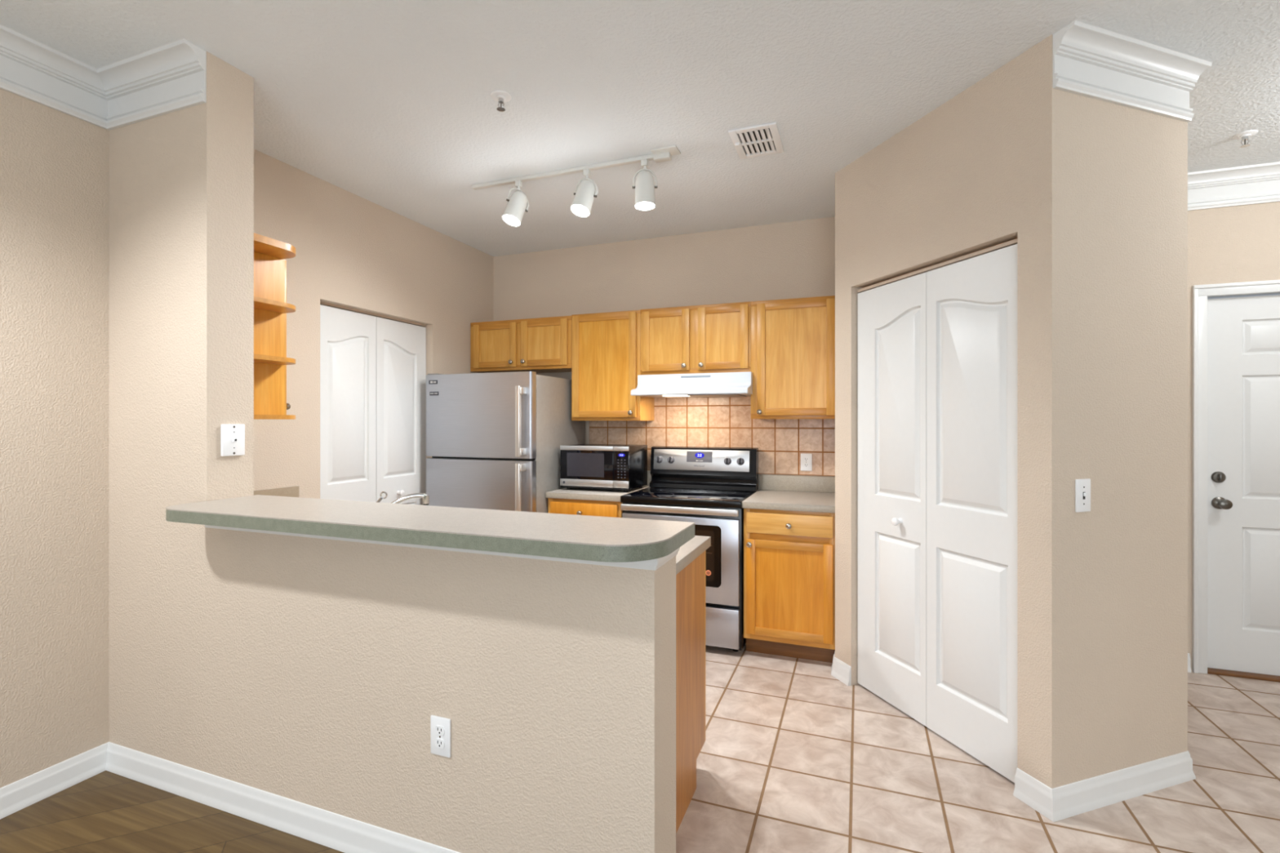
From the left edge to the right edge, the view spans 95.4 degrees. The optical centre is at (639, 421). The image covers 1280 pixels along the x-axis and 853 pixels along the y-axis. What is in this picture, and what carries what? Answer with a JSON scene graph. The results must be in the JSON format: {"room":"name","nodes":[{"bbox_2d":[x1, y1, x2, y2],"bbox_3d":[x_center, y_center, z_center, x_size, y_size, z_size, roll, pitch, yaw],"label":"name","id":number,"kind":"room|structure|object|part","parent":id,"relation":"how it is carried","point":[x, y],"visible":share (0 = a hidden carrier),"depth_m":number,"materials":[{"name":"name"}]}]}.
{"room":"kitchen","nodes":[
{"label":"kitchen","id":0,"kind":"room"},
{"bbox_2d":[108,51,253,772],"bbox_3d":[-1.831,0.015,2.321,0.584,2.743,0.177,0,0,21],"label":"wall column","id":1,"kind":"structure","parent":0,"point":[181,182],"depth_m":2.23,"materials":[{"name":"beige paint"}]},
{"bbox_2d":[220,424,244,456],"bbox_3d":[-1.547,0.071,2.217,0.020,0.120,0.086,0,0,21],"label":"wall jack plate","id":2,"kind":"object","parent":1,"relation":"attached to","point":[232,436],"visible":1,"depth_m":2.21,"materials":[{"name":"white plastic"}]},
{"bbox_2d":[253,232,295,419],"bbox_3d":[-1.576,-0.380,2.461,0.160,0.744,0.264,0,0,21],"label":"open corner shelf","id":3,"kind":"object","parent":1,"relation":"attached to","point":[270,308],"visible":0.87,"depth_m":2.52,"materials":[{"name":"brown wood"}]},
{"bbox_3d":[-1.645,-0.375,2.487,0.013,0.695,0.264,0,0,21],"label":"panel","id":4,"kind":"part","parent":3,"relation":"part of","materials":[{"name":"brown wood"}]},
{"bbox_3d":[-1.577,-0.017,2.457,0.160,0.018,0.256,0,0,21],"label":"shelf","id":5,"kind":"part","parent":3,"relation":"part of","materials":[{"name":"brown wood"}]},
{"bbox_3d":[-1.577,-0.260,2.457,0.160,0.019,0.256,0,0,21],"label":"shelf","id":6,"kind":"part","parent":3,"relation":"part of","materials":[{"name":"brown wood"}]},
{"bbox_3d":[-1.577,-0.490,2.457,0.160,0.018,0.256,0,0,21],"label":"shelf","id":7,"kind":"part","parent":3,"relation":"part of","materials":[{"name":"brown wood"}]},
{"bbox_3d":[-1.577,-0.738,2.457,0.160,0.029,0.256,0,0,21],"label":"shelf","id":8,"kind":"part","parent":3,"relation":"part of","materials":[{"name":"brown wood"}]},
{"bbox_2d":[284,260,290,414],"bbox_3d":[-1.828,-0.376,2.587,0.398,0.734,0.322,0,0,21],"label":"upper cabinet","id":9,"kind":"object","parent":1,"relation":"attached to","point":[287,406],"visible":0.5,"depth_m":2.63,"materials":[{"name":"brown wood"}]},
{"bbox_3d":[-1.779,-0.376,2.695,0.376,0.705,0.019,0,0,21],"label":"door","id":10,"kind":"part","parent":9,"relation":"part of","materials":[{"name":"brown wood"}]},
{"bbox_3d":[-1.621,-0.068,2.663,0.031,0.031,0.033,0,0,21],"label":"knob","id":11,"kind":"part","parent":9,"relation":"part of","materials":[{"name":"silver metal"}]},
{"bbox_2d":[0,88,493,787],"bbox_3d":[-2.413,0.015,1.772,0.120,2.743,6.816,0,0,21],"label":"wall","id":12,"kind":"structure","parent":0,"point":[353,251],"depth_m":2.24,"materials":[{"name":"beige paint"}]},
{"bbox_2d":[0,24,206,130],"bbox_3d":[-2.575,-1.262,0.349,0.581,0.188,4.038,0,0,21],"label":"crown molding","id":13,"kind":"structure","parent":12,"relation":"attached to","point":[170,77],"depth_m":2.18,"materials":[{"name":"white paint"}]},
{"bbox_2d":[0,742,460,852],"bbox_3d":[-1.760,1.337,0.042,2.322,0.099,4.038,0,0,21],"label":"baseboard","id":14,"kind":"structure","parent":12,"relation":"attached to","point":[340,833],"depth_m":2.07,"materials":[{"name":"white paint"}]},
{"bbox_2d":[320,301,426,505],"bbox_3d":[-1.676,0.345,3.707,0.077,2.060,0.911,0,0,21],"label":"door","id":15,"kind":"structure","parent":12,"relation":"in","point":[373,366],"depth_m":3.67,"materials":[{"name":"white paint"}]},
{"bbox_3d":[-1.593,0.476,3.877,0.042,0.038,0.038,0,0,21],"label":"knob","id":16,"kind":"part","parent":15,"relation":"part of","materials":[{"name":"white plastic"}]},
{"bbox_2d":[206,527,675,852],"bbox_3d":[-0.741,0.862,1.919,1.738,1.050,0.192,0,0,21],"label":"wall","id":17,"kind":"structure","parent":0,"point":[330,663],"depth_m":1.75,"materials":[{"name":"beige paint"}]},
{"bbox_2d":[165,494,694,562],"bbox_3d":[-0.747,0.313,1.827,1.795,0.042,0.370,0,0,21],"label":"breakfast bar","id":18,"kind":"object","parent":17,"relation":"on","point":[570,536],"visible":1,"depth_m":1.66,"materials":[{"name":"laminate"}]},
{"bbox_2d":[431,715,450,757],"bbox_3d":[-0.603,0.952,1.759,0.073,0.116,0.009,0,0,21],"label":"electrical outlet","id":19,"kind":"object","parent":17,"relation":"attached to","point":[440,726],"visible":1,"depth_m":1.75,"materials":[{"name":"white plastic"}]},
{"bbox_2d":[435,724,444,735],"bbox_3d":[-0.604,0.932,1.756,0.034,0.027,0.002,0,0,21],"label":"receptacle","id":20,"kind":"object","parent":19,"relation":"attached to","point":[439,729],"depth_m":1.75,"materials":[{"name":"white plastic"}]},
{"bbox_2d":[435,737,444,748],"bbox_3d":[-0.604,0.971,1.756,0.034,0.027,0.002,0,0,21],"label":"receptacle","id":21,"kind":"object","parent":19,"relation":"attached to","point":[439,742],"depth_m":1.75,"materials":[{"name":"white plastic"}]},
{"bbox_2d":[204,524,679,570],"bbox_3d":[-0.738,0.362,1.911,1.750,0.054,0.204,0,0,21],"label":"trim","id":22,"kind":"structure","parent":17,"relation":"attached to","point":[654,564],"depth_m":1.69,"materials":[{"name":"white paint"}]},
{"bbox_2d":[0,0,1279,257],"bbox_3d":[0.496,-1.381,0.668,6.343,0.050,7.000,0,0,21],"label":"ceiling","id":23,"kind":"structure","parent":0,"point":[388,104],"depth_m":2.32,"materials":[{"name":"paint"}]},
{"bbox_2d":[490,90,511,111],"bbox_3d":[-0.580,-1.328,2.430,0.086,0.056,0.086,0,0,21],"label":"sprinkler","id":24,"kind":"object","parent":23,"relation":"attached to","point":[501,96],"visible":1,"depth_m":2.42,"materials":[{"name":"white plastic"}]},
{"bbox_2d":[471,145,680,226],"bbox_3d":[-0.389,-1.222,3.115,1.237,0.268,0.140,0,0,21],"label":"track light","id":25,"kind":"object","parent":23,"relation":"attached to","point":[581,206],"visible":1,"depth_m":3.05,"materials":[{"name":"white metal"}]},
{"bbox_3d":[-0.708,-1.111,3.215,0.091,0.044,0.088,0,0,21],"label":"bulb","id":26,"kind":"part","parent":25,"relation":"part of","materials":[{"name":"white glass"}]},
{"bbox_3d":[-0.692,-1.184,3.229,0.143,0.192,0.104,0,0,-42],"label":"lamp shade","id":27,"kind":"part","parent":25,"relation":"part of","materials":[{"name":"white metal"}]},
{"bbox_3d":[-0.313,-1.111,3.067,0.091,0.043,0.088,0,0,21],"label":"bulb","id":28,"kind":"part","parent":25,"relation":"part of","materials":[{"name":"white glass"}]},
{"bbox_3d":[-0.298,-1.184,3.080,0.142,0.192,0.104,0,0,-44],"label":"lamp shade","id":29,"kind":"part","parent":25,"relation":"part of","materials":[{"name":"white metal"}]},
{"bbox_3d":[0.026,-1.100,2.975,0.091,0.023,0.091,0,0,21],"label":"bulb","id":30,"kind":"part","parent":25,"relation":"part of","materials":[{"name":"white glass"}]},
{"bbox_3d":[0.026,-1.187,2.977,0.104,0.183,0.107,0,0,21],"label":"lamp shade","id":31,"kind":"part","parent":25,"relation":"part of","materials":[{"name":"white metal"}]},
{"bbox_2d":[728,122,784,159],"bbox_3d":[0.567,-1.345,2.816,0.220,0.022,0.300,0,0,21],"label":"ceiling vent","id":32,"kind":"object","parent":23,"relation":"in","point":[763,140],"visible":1,"depth_m":2.80,"materials":[{"name":"white plastic"}]},
{"bbox_2d":[1231,129,1257,147],"bbox_3d":[2.861,-1.328,2.754,0.086,0.056,0.086,0,0,21],"label":"sprinkler","id":33,"kind":"object","parent":23,"relation":"attached to","point":[1244,135],"visible":1,"depth_m":2.75,"materials":[{"name":"white plastic"}]},
{"bbox_2d":[0,642,1279,852],"bbox_3d":[0.496,1.412,0.668,6.343,0.050,7.000,0,0,21],"label":"floor","id":34,"kind":"structure","parent":0,"point":[793,757],"depth_m":2.14,"materials":[{"name":"tile"}]},
{"bbox_2d":[426,371,585,513],"bbox_3d":[-0.962,0.529,4.211,0.844,1.716,0.857,0,0,21],"label":"refrigerator","id":35,"kind":"object","parent":34,"relation":"on","point":[494,440],"visible":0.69,"depth_m":3.87,"materials":[{"name":"grey metal"}]},
{"bbox_3d":[-1.081,0.771,3.896,0.844,1.031,0.062,0,0,21],"label":"fresh food door","id":36,"kind":"part","parent":35,"relation":"part of","materials":[{"name":"silver metal"}]},
{"bbox_3d":[-1.081,-0.040,3.896,0.844,0.559,0.062,0,0,21],"label":"freezer door","id":37,"kind":"part","parent":35,"relation":"part of","materials":[{"name":"silver metal"}]},
{"bbox_3d":[-0.761,0.516,3.714,0.045,0.502,0.069,0,0,21],"label":"handle","id":38,"kind":"part","parent":35,"relation":"part of","materials":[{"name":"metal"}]},
{"bbox_3d":[-0.761,0.001,3.714,0.045,0.452,0.069,0,0,21],"label":"handle","id":39,"kind":"part","parent":35,"relation":"part of","materials":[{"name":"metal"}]},
{"bbox_2d":[548,497,622,517],"bbox_3d":[-0.268,0.950,4.082,0.531,0.874,0.678,0,0,21],"label":"base cabinet","id":40,"kind":"object","parent":34,"relation":"on","point":[562,506],"visible":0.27,"depth_m":3.79,"materials":[{"name":"brown wood"}]},
{"bbox_2d":[546,471,651,502],"bbox_3d":[-0.261,0.439,4.095,0.539,0.143,0.650,0,0,21],"label":"countertop","id":41,"kind":"structure","parent":40,"relation":"on","point":[604,495],"depth_m":3.85,"materials":[{"name":"laminate"}]},
{"bbox_2d":[560,444,647,492],"bbox_3d":[-0.247,0.319,4.093,0.508,0.305,0.374,0,0,21],"label":"microwave","id":42,"kind":"object","parent":41,"relation":"on","point":[624,467],"visible":1,"depth_m":3.93,"materials":[{"name":"silver metal"}]},
{"bbox_3d":[-0.361,0.311,3.950,0.395,0.288,0.018,0,0,21],"label":"door","id":43,"kind":"part","parent":42,"relation":"part of","materials":[{"name":"black glass"}]},
{"bbox_2d":[617,459,625,478],"bbox_3d":[-0.122,0.314,3.849,0.057,0.123,0.001,0,0,21],"label":"keypad","id":44,"kind":"object","parent":42,"relation":"on","point":[620,463],"depth_m":3.85,"materials":[{"name":"black plastic"}]},
{"bbox_3d":[-0.123,0.311,3.860,0.112,0.288,0.018,0,0,21],"label":"control panel","id":45,"kind":"part","parent":42,"relation":"part of","materials":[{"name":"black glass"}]},
{"bbox_2d":[620,446,758,651],"bbox_3d":[0.342,0.784,3.834,0.767,1.206,0.673,0,0,21],"label":"electric range","id":46,"kind":"object","parent":34,"relation":"on","point":[732,473],"visible":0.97,"depth_m":3.55,"materials":[{"name":"silver metal"}]},
{"bbox_3d":[0.133,0.274,4.158,0.052,0.052,0.035,0,0,21],"label":"control knob","id":47,"kind":"part","parent":46,"relation":"part of","materials":[{"name":"black ceramic"}]},
{"bbox_3d":[0.216,0.274,4.127,0.052,0.052,0.035,0,0,21],"label":"control knob","id":48,"kind":"part","parent":46,"relation":"part of","materials":[{"name":"silver metal"}]},
{"bbox_3d":[0.234,0.538,3.546,0.740,0.039,0.058,0,0,21],"label":"handle","id":49,"kind":"part","parent":46,"relation":"part of","materials":[{"name":"silver metal"}]},
{"bbox_3d":[0.238,0.833,3.557,0.740,0.508,0.030,0,0,21],"label":"oven door","id":50,"kind":"part","parent":46,"relation":"part of","materials":[{"name":"silver metal"}]},
{"bbox_2d":[620,486,756,508],"bbox_3d":[0.331,0.491,3.804,0.767,0.044,0.557,0,0,21],"label":"cooktop","id":51,"kind":"object","parent":46,"relation":"in","point":[699,497],"depth_m":3.66,"materials":[{"name":"black glass"}]},
{"bbox_3d":[0.238,1.226,3.559,0.740,0.232,0.030,0,0,21],"label":"storage drawer","id":52,"kind":"part","parent":46,"relation":"part of","materials":[{"name":"silver metal"}]},
{"bbox_3d":[0.597,0.274,3.983,0.052,0.052,0.035,0,0,21],"label":"control knob","id":53,"kind":"part","parent":46,"relation":"part of","materials":[{"name":"black ceramic"}]},
{"bbox_3d":[0.680,0.274,3.952,0.052,0.052,0.035,0,0,21],"label":"control knob","id":54,"kind":"part","parent":46,"relation":"part of","materials":[{"name":"black ceramic"}]},
{"bbox_2d":[675,550,706,833],"bbox_3d":[-0.900,0.950,2.429,2.245,0.874,0.647,0,0,21],"label":"base cabinet","id":55,"kind":"object","parent":34,"relation":"on","point":[691,581],"visible":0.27,"depth_m":2.11,"materials":[{"name":"brown wood"}]},
{"bbox_2d":[253,485,711,574],"bbox_3d":[-0.888,0.428,2.454,2.253,0.165,0.703,0,0,21],"label":"countertop","id":56,"kind":"structure","parent":55,"relation":"on","point":[687,553],"depth_m":2.27,"materials":[{"name":"laminate"}]},
{"bbox_2d":[377,491,429,505],"bbox_3d":[-0.961,0.374,2.288,0.253,0.195,0.070,0,0,-16],"label":"faucet","id":57,"kind":"object","parent":56,"relation":"on","point":[425,497],"visible":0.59,"depth_m":2.29,"materials":[{"name":"silver metal"}]},
{"bbox_3d":[-1.037,0.336,2.292,0.079,0.118,0.021,0,0,-22],"label":"lever","id":58,"kind":"part","parent":57,"relation":"part of","materials":[{"name":"silver metal"}]},
{"bbox_3d":[-0.949,0.344,2.277,0.227,0.123,0.024,0,0,-12],"label":"spout","id":59,"kind":"part","parent":57,"relation":"part of","materials":[{"name":"silver metal"}]},
{"bbox_3d":[-0.776,0.896,2.719,2.217,0.766,0.016,0,0,21],"label":"frame","id":60,"kind":"part","parent":55,"relation":"part of","materials":[{"name":"brown wood"}]},
{"bbox_2d":[743,508,835,662],"bbox_3d":[0.955,0.950,3.622,0.514,0.874,0.678,0,0,21],"label":"base cabinet","id":61,"kind":"object","parent":34,"relation":"on","point":[789,556],"visible":0.91,"depth_m":3.35,"materials":[{"name":"brown wood"}]},
{"bbox_3d":[0.638,0.719,3.398,0.033,0.033,0.035,0,0,21],"label":"knob","id":62,"kind":"part","parent":61,"relation":"part of","materials":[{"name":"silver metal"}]},
{"bbox_2d":[742,474,835,512],"bbox_3d":[0.957,0.439,3.636,0.519,0.143,0.650,0,0,21],"label":"countertop","id":63,"kind":"structure","parent":61,"relation":"on","point":[775,492],"depth_m":3.77,"materials":[{"name":"laminate"}]},
{"bbox_3d":[0.848,0.597,3.319,0.033,0.033,0.035,0,0,21],"label":"knob","id":64,"kind":"part","parent":61,"relation":"part of","materials":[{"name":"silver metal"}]},
{"bbox_3d":[0.854,0.594,3.345,0.485,0.120,0.019,0,0,21],"label":"drawer","id":65,"kind":"part","parent":61,"relation":"part of","materials":[{"name":"brown wood"}]},
{"bbox_3d":[0.854,0.970,3.345,0.485,0.556,0.019,0,0,21],"label":"door","id":66,"kind":"part","parent":61,"relation":"part of","materials":[{"name":"orange wood"}]},
{"bbox_2d":[1207,667,1279,682],"bbox_3d":[3.565,1.378,3.098,0.911,0.018,0.130,0,0,21],"label":"threshold","id":67,"kind":"object","parent":34,"relation":"on","point":[1210,670],"visible":0.45,"depth_m":3.15,"materials":[{"name":"brown wood"}]},
{"bbox_2d":[493,201,1279,671],"bbox_3d":[1.629,0.015,3.820,6.243,2.743,0.182,0,0,21],"label":"wall","id":68,"kind":"structure","parent":0,"point":[793,260],"depth_m":4.10,"materials":[{"name":"beige paint"}]},
{"bbox_2d":[470,315,571,373],"bbox_3d":[-0.861,-0.574,4.477,0.875,0.378,0.358,0,0,21],"label":"upper cabinet","id":69,"kind":"object","parent":68,"relation":"attached to","point":[541,344],"visible":0.98,"depth_m":4.35,"materials":[{"name":"brown wood"}]},
{"bbox_3d":[-1.104,-0.575,4.424,0.380,0.333,0.019,0,0,21],"label":"door","id":70,"kind":"part","parent":69,"relation":"part of","materials":[{"name":"brown wood"}]},
{"bbox_3d":[-0.704,-0.576,4.274,0.382,0.335,0.019,0,0,21],"label":"door","id":71,"kind":"part","parent":69,"relation":"part of","materials":[{"name":"brown wood"}]},
{"bbox_2d":[571,310,653,420],"bbox_3d":[-0.203,-0.387,4.229,0.529,0.763,0.358,0,0,21],"label":"upper cabinet","id":72,"kind":"object","parent":68,"relation":"attached to","point":[606,346],"visible":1,"depth_m":4.10,"materials":[{"name":"brown wood"}]},
{"bbox_2d":[631,371,752,397],"bbox_3d":[0.384,-0.239,3.934,0.770,0.150,0.479,0,0,21],"label":"range hood","id":73,"kind":"object","parent":68,"relation":"attached to","point":[723,384],"visible":0.99,"depth_m":3.79,"materials":[{"name":"white metal"}]},
{"bbox_2d":[640,302,751,374],"bbox_3d":[0.401,-0.544,4.002,0.759,0.455,0.358,0,0,21],"label":"upper cabinet","id":74,"kind":"object","parent":68,"relation":"attached to","point":[707,338],"visible":0.98,"depth_m":3.88,"materials":[{"name":"brown wood"}]},
{"bbox_3d":[0.173,-0.546,3.944,0.336,0.410,0.019,0,0,21],"label":"door","id":75,"kind":"part","parent":74,"relation":"part of","materials":[{"name":"brown wood"}]},
{"bbox_3d":[0.541,-0.547,3.805,0.333,0.412,0.019,0,0,21],"label":"door","id":76,"kind":"part","parent":74,"relation":"part of","materials":[{"name":"brown wood"}]},
{"bbox_2d":[751,295,835,418],"bbox_3d":[1.004,-0.393,3.775,0.528,0.756,0.358,0,0,21],"label":"upper cabinet","id":77,"kind":"object","parent":68,"relation":"attached to","point":[793,340],"visible":0.83,"depth_m":3.65,"materials":[{"name":"brown wood"}]},
{"bbox_3d":[0.758,-0.059,3.694,0.033,0.033,0.035,0,0,21],"label":"knob","id":78,"kind":"part","parent":77,"relation":"part of","materials":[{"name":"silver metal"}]},
{"bbox_2d":[800,453,812,471],"bbox_3d":[1.117,0.275,3.911,0.073,0.116,0.009,0,0,21],"label":"electrical outlet","id":79,"kind":"object","parent":68,"relation":"attached to","point":[806,459],"visible":1,"depth_m":3.91,"materials":[{"name":"white plastic"}]},
{"bbox_2d":[803,462,808,466],"bbox_3d":[1.116,0.294,3.908,0.034,0.027,0.002,0,0,21],"label":"receptacle","id":80,"kind":"object","parent":79,"relation":"attached to","point":[805,464],"depth_m":3.91,"materials":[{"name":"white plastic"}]},
{"bbox_2d":[1187,653,1191,672],"bbox_3d":[2.805,1.337,3.313,0.514,0.099,0.021,0,0,21],"label":"baseboard","id":81,"kind":"structure","parent":68,"relation":"attached to","point":[1188,655],"depth_m":3.22,"materials":[{"name":"white paint"}]},
{"bbox_2d":[1187,161,1279,210],"bbox_3d":[3.537,-1.262,3.007,2.099,0.188,0.078,0,0,21],"label":"crown molding","id":82,"kind":"structure","parent":68,"relation":"attached to","point":[1256,184],"depth_m":3.15,"materials":[{"name":"white paint"}]},
{"bbox_2d":[1192,280,1279,673],"bbox_3d":[3.565,0.318,3.098,1.035,2.137,0.150,0,0,21],"label":"door frame","id":83,"kind":"structure","parent":68,"relation":"attached to","point":[1201,293],"depth_m":3.20,"materials":[{"name":"white paint"}]},
{"bbox_2d":[1207,294,1279,675],"bbox_3d":[3.551,0.344,3.062,0.905,2.045,0.119,0,0,21],"label":"door","id":84,"kind":"structure","parent":68,"relation":"in","point":[1243,333],"depth_m":3.18,"materials":[{"name":"white paint"}]},
{"bbox_3d":[3.183,0.451,3.179,0.068,0.068,0.077,0,0,21],"label":"knob","id":85,"kind":"part","parent":84,"relation":"part of","materials":[{"name":"grey metal"}]},
{"bbox_2d":[835,34,1187,788],"bbox_3d":[1.670,0.015,2.908,1.325,2.743,1.780,0,0,21],"label":"wall","id":86,"kind":"structure","parent":0,"point":[1092,193],"depth_m":2.16,"materials":[{"name":"beige paint"}]},
{"bbox_2d":[831,651,851,685],"bbox_3d":[1.075,1.337,3.169,0.061,0.099,0.239,0,0,-1],"label":"baseboard","id":87,"kind":"structure","parent":86,"relation":"attached to","point":[842,671],"depth_m":3.11,"materials":[{"name":"white paint"}]},
{"bbox_2d":[857,238,1017,782],"bbox_3d":[1.298,0.336,2.623,0.102,2.078,0.935,0,0,-18],"label":"door","id":88,"kind":"structure","parent":86,"relation":"in","point":[937,344],"depth_m":2.54,"materials":[{"name":"white paint"}]},
{"bbox_3d":[1.220,0.476,2.765,0.042,0.038,0.038,0,0,-18],"label":"knob","id":89,"kind":"part","parent":88,"relation":"part of","materials":[{"name":"white plastic"}]},
{"bbox_2d":[1075,478,1090,512],"bbox_3d":[1.589,0.266,2.081,0.073,0.118,0.018,0,0,-19],"label":"light switch","id":90,"kind":"object","parent":86,"relation":"attached to","point":[1082,486],"visible":1,"depth_m":2.08,"materials":[{"name":"white plastic"}]},
{"bbox_2d":[1013,751,1195,822],"bbox_3d":[2.134,1.337,2.594,0.493,0.099,1.806,0,0,43],"label":"baseboard","id":91,"kind":"structure","parent":86,"relation":"attached to","point":[1058,803],"depth_m":2.12,"materials":[{"name":"white paint"}]},
{"bbox_2d":[1053,20,1212,122],"bbox_3d":[1.806,-1.262,2.122,0.730,0.188,0.078,0,0,-19],"label":"crown molding","id":92,"kind":"structure","parent":86,"relation":"attached to","point":[1091,61],"depth_m":2.12,"materials":[{"name":"white paint"}]}
]}

